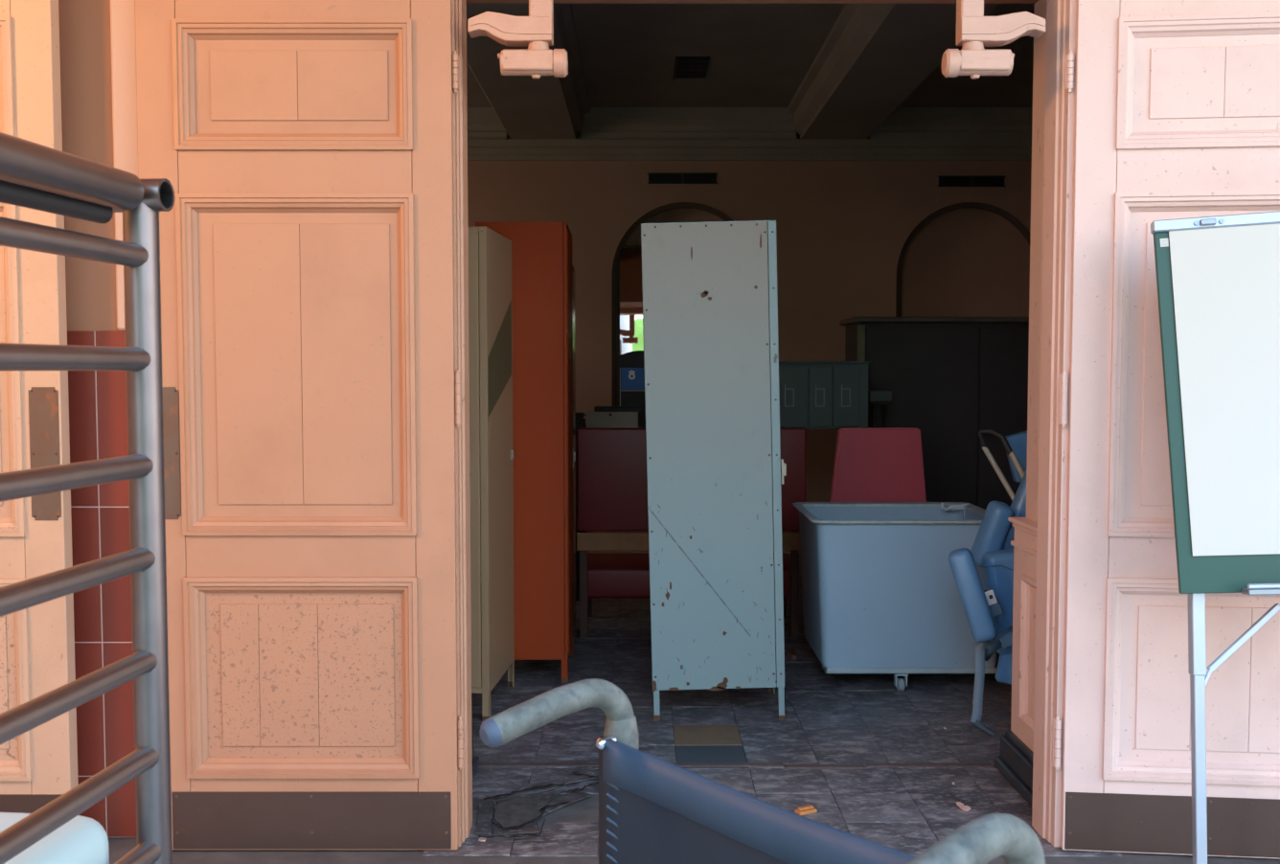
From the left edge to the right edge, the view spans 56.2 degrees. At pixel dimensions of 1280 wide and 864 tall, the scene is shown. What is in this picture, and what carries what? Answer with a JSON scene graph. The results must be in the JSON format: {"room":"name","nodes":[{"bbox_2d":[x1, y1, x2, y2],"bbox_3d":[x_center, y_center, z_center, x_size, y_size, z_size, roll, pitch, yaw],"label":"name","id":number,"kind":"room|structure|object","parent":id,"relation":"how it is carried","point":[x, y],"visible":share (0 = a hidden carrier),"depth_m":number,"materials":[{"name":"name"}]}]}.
{"room":"hallway","nodes":[
{"label":"hallway","id":0,"kind":"room"},
{"bbox_2d":[58,0,1038,837],"bbox_3d":[0.500,-0.610,3.402,13.000,3.400,0.622,0,3,0],"label":"wall","id":1,"kind":"structure","parent":0,"point":[98,414],"depth_m":3.19,"materials":[{"name":"tile"}]},
{"bbox_2d":[0,0,78,813],"bbox_3d":[-1.890,-0.055,3.093,0.803,2.320,0.056,0,3,0],"label":"door","id":2,"kind":"structure","parent":1,"relation":"in","point":[38,765],"depth_m":3.08,"materials":[{"name":"beige paint"}]},
{"bbox_2d":[110,0,137,330],"bbox_3d":[-1.218,-1.033,3.144,0.335,1.528,0.032,0,3,0],"label":"trim","id":3,"kind":"structure","parent":1,"relation":"attached to","point":[122,11],"depth_m":3.14,"materials":[{"name":"pink paint"}]},
{"bbox_2d":[134,0,464,849],"bbox_3d":[-0.874,-0.056,3.113,0.822,2.320,0.056,0,3,0],"label":"door","id":4,"kind":"structure","parent":1,"relation":"in","point":[312,387],"depth_m":3.11,"materials":[{"name":"pink paint"}]},
{"bbox_2d":[452,0,472,846],"bbox_3d":[-0.503,-0.064,3.196,0.075,2.330,0.150,0,3,0],"label":"trim","id":5,"kind":"structure","parent":1,"relation":"attached to","point":[459,7],"depth_m":3.17,"materials":[{"name":"pink paint"}]},
{"bbox_2d":[471,735,479,779],"bbox_3d":[-0.562,-0.110,3.520,0.095,2.388,0.499,0,3,0],"label":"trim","id":6,"kind":"structure","parent":1,"relation":"attached to","point":[475,760],"depth_m":3.78,"materials":[{"name":"grey paint"}]},
{"bbox_2d":[467,0,568,79],"bbox_3d":[-0.311,-1.093,3.052,0.249,0.378,0.070,0,3,0],"label":"door closer","id":7,"kind":"object","parent":1,"relation":"in","point":[535,32],"depth_m":3.03,"materials":[{"name":"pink metal"}]},
{"bbox_2d":[941,0,1045,79],"bbox_3d":[0.901,-1.093,3.052,0.248,0.378,0.070,0,3,0],"label":"door closer","id":8,"kind":"object","parent":1,"relation":"in","point":[974,31],"depth_m":3.03,"materials":[{"name":"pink metal"}]},
{"bbox_2d":[994,0,1046,807],"bbox_3d":[1.179,-0.110,3.520,0.095,2.388,0.499,0,3,0],"label":"trim","id":9,"kind":"structure","parent":1,"relation":"attached to","point":[1015,760],"depth_m":3.67,"materials":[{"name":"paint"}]},
{"bbox_2d":[1031,0,1075,846],"bbox_3d":[1.129,-0.064,3.196,0.075,2.330,0.150,0,3,0],"label":"door frame","id":10,"kind":"structure","parent":1,"relation":"attached to","point":[1061,14],"depth_m":3.17,"materials":[{"name":"pink paint"}]},
{"bbox_2d":[1051,0,1279,859],"bbox_3d":[1.502,-0.054,3.072,0.828,2.320,0.057,0,3,6],"label":"door","id":11,"kind":"structure","parent":1,"relation":"in","point":[1177,102],"depth_m":3.09,"materials":[{"name":"pink paint"}]},
{"bbox_2d":[107,553,1279,863],"bbox_3d":[0.500,1.013,5.816,9.600,0.104,5.490,0,3,0],"label":"floor","id":12,"kind":"structure","parent":0,"point":[878,763],"depth_m":3.99,"materials":[{"name":"tile"}]},
{"bbox_2d":[478,837,486,842],"bbox_3d":[-0.425,1.099,3.231,0.020,0.003,0.026,0,3,0],"label":"chip","id":13,"kind":"object","parent":12,"relation":"on","point":[481,839],"visible":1,"depth_m":3.22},
{"bbox_2d":[468,226,514,721],"bbox_3d":[-0.710,0.146,4.510,0.389,1.772,0.525,0,3,5],"label":"locker","id":14,"kind":"object","parent":12,"relation":"on","point":[491,451],"visible":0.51,"depth_m":4.33,"materials":[{"name":"beige metal"}]},
{"bbox_2d":[475,222,573,683],"bbox_3d":[-0.473,0.079,5.025,0.365,1.852,0.462,0,3,0],"label":"locker","id":15,"kind":"object","parent":12,"relation":"on","point":[541,252],"visible":0.72,"depth_m":4.79,"materials":[{"name":"orange metal"}]},
{"bbox_2d":[475,766,598,838],"bbox_3d":[-0.287,1.079,3.522,0.299,0.011,0.673,2,3,27],"label":"cable","id":16,"kind":"object","parent":12,"relation":"on","point":[517,811],"visible":0.95,"depth_m":3.46,"materials":[{"name":"black rubber"}]},
{"bbox_2d":[571,264,575,628],"bbox_3d":[-0.462,0.100,5.573,0.346,1.752,0.552,0,3,-1],"label":"locker","id":17,"kind":"object","parent":12,"relation":"on","point":[573,268],"visible":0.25,"depth_m":5.65,"materials":[{"name":"brown metal"}]},
{"bbox_2d":[575,424,645,600],"bbox_3d":[0.065,0.440,6.818,0.880,0.942,0.630,0,3,0],"label":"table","id":18,"kind":"object","parent":12,"relation":"on","point":[577,531],"visible":0.02,"depth_m":6.55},
{"bbox_2d":[575,412,586,429],"bbox_3d":[-0.324,-0.061,6.534,0.070,0.089,0.063,0,3,0],"label":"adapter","id":19,"kind":"object","parent":18,"relation":"on","point":[580,421],"visible":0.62,"depth_m":6.51,"materials":[{"name":"black plastic"}]},
{"bbox_2d":[586,411,638,427],"bbox_3d":[-0.151,-0.068,6.610,0.281,0.094,0.232,0,3,0],"label":"equipment box","id":20,"kind":"object","parent":18,"relation":"on","point":[593,419],"visible":0.77,"depth_m":6.51,"materials":[{"name":"grey metal"}]},
{"bbox_2d":[594,406,641,411],"bbox_3d":[-0.120,-0.128,6.612,0.260,0.026,0.180,0,3,0],"label":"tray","id":21,"kind":"object","parent":20,"relation":"on","point":[596,408],"visible":1,"depth_m":6.52,"materials":[{"name":"black plastic"}]},
{"bbox_2d":[617,350,645,426],"bbox_3d":[0.003,-0.252,6.892,0.255,0.430,0.208,0,3,0],"label":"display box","id":22,"kind":"object","parent":18,"relation":"on","point":[630,365],"visible":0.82,"depth_m":6.79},
{"bbox_2d":[576,427,806,637],"bbox_3d":[0.243,0.463,5.911,1.079,0.992,0.564,0,3,0],"label":"bench","id":23,"kind":"object","parent":12,"relation":"on","point":[612,489],"visible":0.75,"depth_m":5.63,"materials":[{"name":"leather"}]},
{"bbox_2d":[640,220,786,720],"bbox_3d":[0.275,0.142,4.473,0.503,1.797,0.384,-1,3,0],"label":"locker","id":24,"kind":"object","parent":12,"relation":"on","point":[716,469],"visible":1,"depth_m":4.28,"materials":[{"name":"teal metal"}]},
{"bbox_2d":[787,648,797,660],"bbox_3d":[0.672,0.982,5.286,0.041,0.020,0.122,0,3,0],"label":"scrap","id":25,"kind":"object","parent":12,"relation":"on","point":[791,654],"visible":1,"depth_m":5.25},
{"bbox_2d":[794,804,817,816],"bbox_3d":[0.474,1.082,3.426,0.060,0.016,0.028,-2,3,-28],"label":"chip","id":26,"kind":"object","parent":12,"relation":"on","point":[807,810],"visible":0.95,"depth_m":3.42,"materials":[{"name":"orange food"}]},
{"bbox_2d":[778,361,869,429],"bbox_3d":[0.931,0.270,6.550,0.552,1.310,0.466,0,3,0],"label":"lockers","id":27,"kind":"object","parent":12,"relation":"on","point":[814,395],"visible":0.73,"depth_m":6.30,"materials":[{"name":"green metal"}]},
{"bbox_2d":[829,427,926,502],"bbox_3d":[1.147,0.462,6.007,0.463,0.988,0.532,0,3,0],"label":"chair","id":28,"kind":"object","parent":12,"relation":"on","point":[871,464],"visible":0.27,"depth_m":5.74,"materials":[{"name":"red fabric"}]},
{"bbox_2d":[868,401,892,427],"bbox_3d":[1.323,0.370,6.729,0.191,1.091,0.200,0,3,0],"label":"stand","id":29,"kind":"object","parent":12,"relation":"on","point":[877,405],"visible":0.29,"depth_m":6.68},
{"bbox_2d":[868,389,891,401],"bbox_3d":[1.328,-0.202,6.681,0.121,0.058,0.175,0,3,0],"label":"box","id":30,"kind":"object","parent":29,"relation":"on","point":[873,395],"visible":0.76,"depth_m":6.59,"materials":[{"name":"grey metal"}]},
{"bbox_2d":[868,401,892,405],"bbox_3d":[1.320,-0.164,6.701,0.146,0.020,0.200,0,3,0],"label":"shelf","id":31,"kind":"object","parent":29,"relation":"attached to","point":[869,402],"depth_m":6.60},
{"bbox_2d":[792,502,997,691],"bbox_3d":[1.055,0.664,4.981,0.783,0.689,0.644,0,3,0],"label":"cart","id":32,"kind":"object","parent":12,"relation":"on","point":[880,594],"visible":0.91,"depth_m":4.70,"materials":[{"name":"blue plastic"}]},
{"bbox_2d":[839,317,1028,509],"bbox_3d":[1.960,0.110,7.151,1.457,1.567,0.570,0,3,0],"label":"cabinet","id":33,"kind":"object","parent":12,"relation":"on","point":[949,379],"visible":0.42,"depth_m":6.90,"materials":[{"name":"black wood"}]},
{"bbox_2d":[956,801,963,807],"bbox_3d":[0.932,1.085,3.485,0.020,0.003,0.043,0,3,0],"label":"chip","id":34,"kind":"object","parent":12,"relation":"on","point":[958,804],"visible":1,"depth_m":3.49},
{"bbox_2d":[960,805,970,811],"bbox_3d":[0.942,1.087,3.456,0.026,0.003,0.036,-1,3,-15],"label":"chip","id":35,"kind":"object","parent":12,"relation":"on","point":[964,808],"visible":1,"depth_m":3.46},
{"bbox_2d":[948,428,1027,735],"bbox_3d":[1.454,0.517,4.453,0.715,1.039,0.692,0,3,0],"label":"chair","id":36,"kind":"object","parent":12,"relation":"on","point":[989,612],"visible":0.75,"depth_m":4.37,"materials":[{"name":"blue plastic"}]},
{"bbox_2d":[981,548,1013,655],"bbox_3d":[1.397,0.623,4.419,0.260,0.401,0.110,0,3,0],"label":"seat cushion","id":37,"kind":"object","parent":36,"relation":"on","point":[996,563],"depth_m":4.36,"materials":[{"name":"blue plastic"}]},
{"bbox_2d":[467,134,1031,553],"bbox_3d":[0.500,-0.820,8.316,9.000,3.300,0.304,0,3,0],"label":"wall","id":38,"kind":"structure","parent":0,"point":[855,239],"depth_m":8.14,"materials":[{"name":"paint"}]},
{"bbox_2d":[617,245,643,406],"bbox_3d":[0.307,-0.652,8.242,0.930,1.264,0.074,0,3,1],"label":"window","id":39,"kind":"structure","parent":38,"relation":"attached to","point":[629,298],"depth_m":8.24,"materials":[{"name":"clear glass"}]},
{"bbox_2d":[647,172,717,183],"bbox_3d":[0.289,-1.718,8.115,0.477,0.074,0.013,0,3,0],"label":"air vent","id":40,"kind":"object","parent":38,"relation":"in","point":[653,177],"visible":1,"depth_m":8.11,"materials":[{"name":"black metal"}]},
{"bbox_2d":[467,138,1031,160],"bbox_3d":[0.500,-1.899,8.066,9.000,0.128,0.090,0,3,0],"label":"trim","id":41,"kind":"structure","parent":38,"relation":"attached to","point":[478,149],"depth_m":8.06,"materials":[{"name":"paint"}]},
{"bbox_2d":[937,175,1005,186],"bbox_3d":[2.248,-1.699,8.116,0.457,0.074,0.013,0,3,0],"label":"air vent","id":42,"kind":"object","parent":38,"relation":"in","point":[944,180],"visible":1,"depth_m":8.12,"materials":[{"name":"black metal"}]},
{"bbox_2d":[466,3,1034,138],"bbox_3d":[0.500,-2.050,5.970,9.600,0.395,4.860,0,3,0],"label":"ceiling","id":43,"kind":"structure","parent":0,"point":[775,71],"depth_m":6.86,"materials":[{"name":"paint"}]},
{"bbox_2d":[672,56,709,79],"bbox_3d":[0.292,-2.088,6.883,0.192,0.016,0.481,0,3,0],"label":"ceiling vent","id":44,"kind":"object","parent":43,"relation":"in","point":[685,67],"visible":1,"depth_m":6.86,"materials":[{"name":"black metal"}]},
{"bbox_3d":[0.500,1.328,0.376,12.000,0.128,5.410,0,3,0],"label":"floor","id":45,"kind":"structure","parent":0,"visible":0},
{"bbox_2d":[0,132,174,863],"bbox_3d":[-0.970,0.490,0.884,0.831,1.491,1.078,0,3,5],"label":"metal railing","id":46,"kind":"object","parent":45,"relation":"on","point":[33,175],"visible":1,"depth_m":1.25,"materials":[{"name":"silver metal"}]},
{"bbox_2d":[0,812,109,863],"bbox_3d":[-0.949,0.506,0.946,0.678,0.148,0.820,0,3,6],"label":"mattress","id":47,"kind":"object","parent":46,"relation":"on","point":[82,839],"visible":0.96,"depth_m":1.25,"materials":[{"name":"white fabric"}]},
{"bbox_2d":[479,678,1046,863],"bbox_3d":[0.296,0.737,1.234,0.940,0.962,0.597,-2,4,-39],"label":"wheelchair","id":48,"kind":"object","parent":45,"relation":"on","point":[652,810],"visible":1,"depth_m":1.16,"materials":[{"name":"blue leather"}]},
{"bbox_2d":[1150,210,1279,863],"bbox_3d":[1.587,0.299,2.783,0.753,1.678,0.245,1,3,11],"label":"easel","id":49,"kind":"object","parent":45,"relation":"on","point":[1218,277],"visible":1,"depth_m":2.80,"materials":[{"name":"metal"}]},
{"bbox_2d":[1241,583,1279,594],"bbox_3d":[1.633,0.347,2.681,0.521,0.062,0.154,0,3,0],"label":"tray","id":50,"kind":"object","parent":49,"relation":"on","point":[1246,588],"depth_m":2.70,"materials":[{"name":"metal"}]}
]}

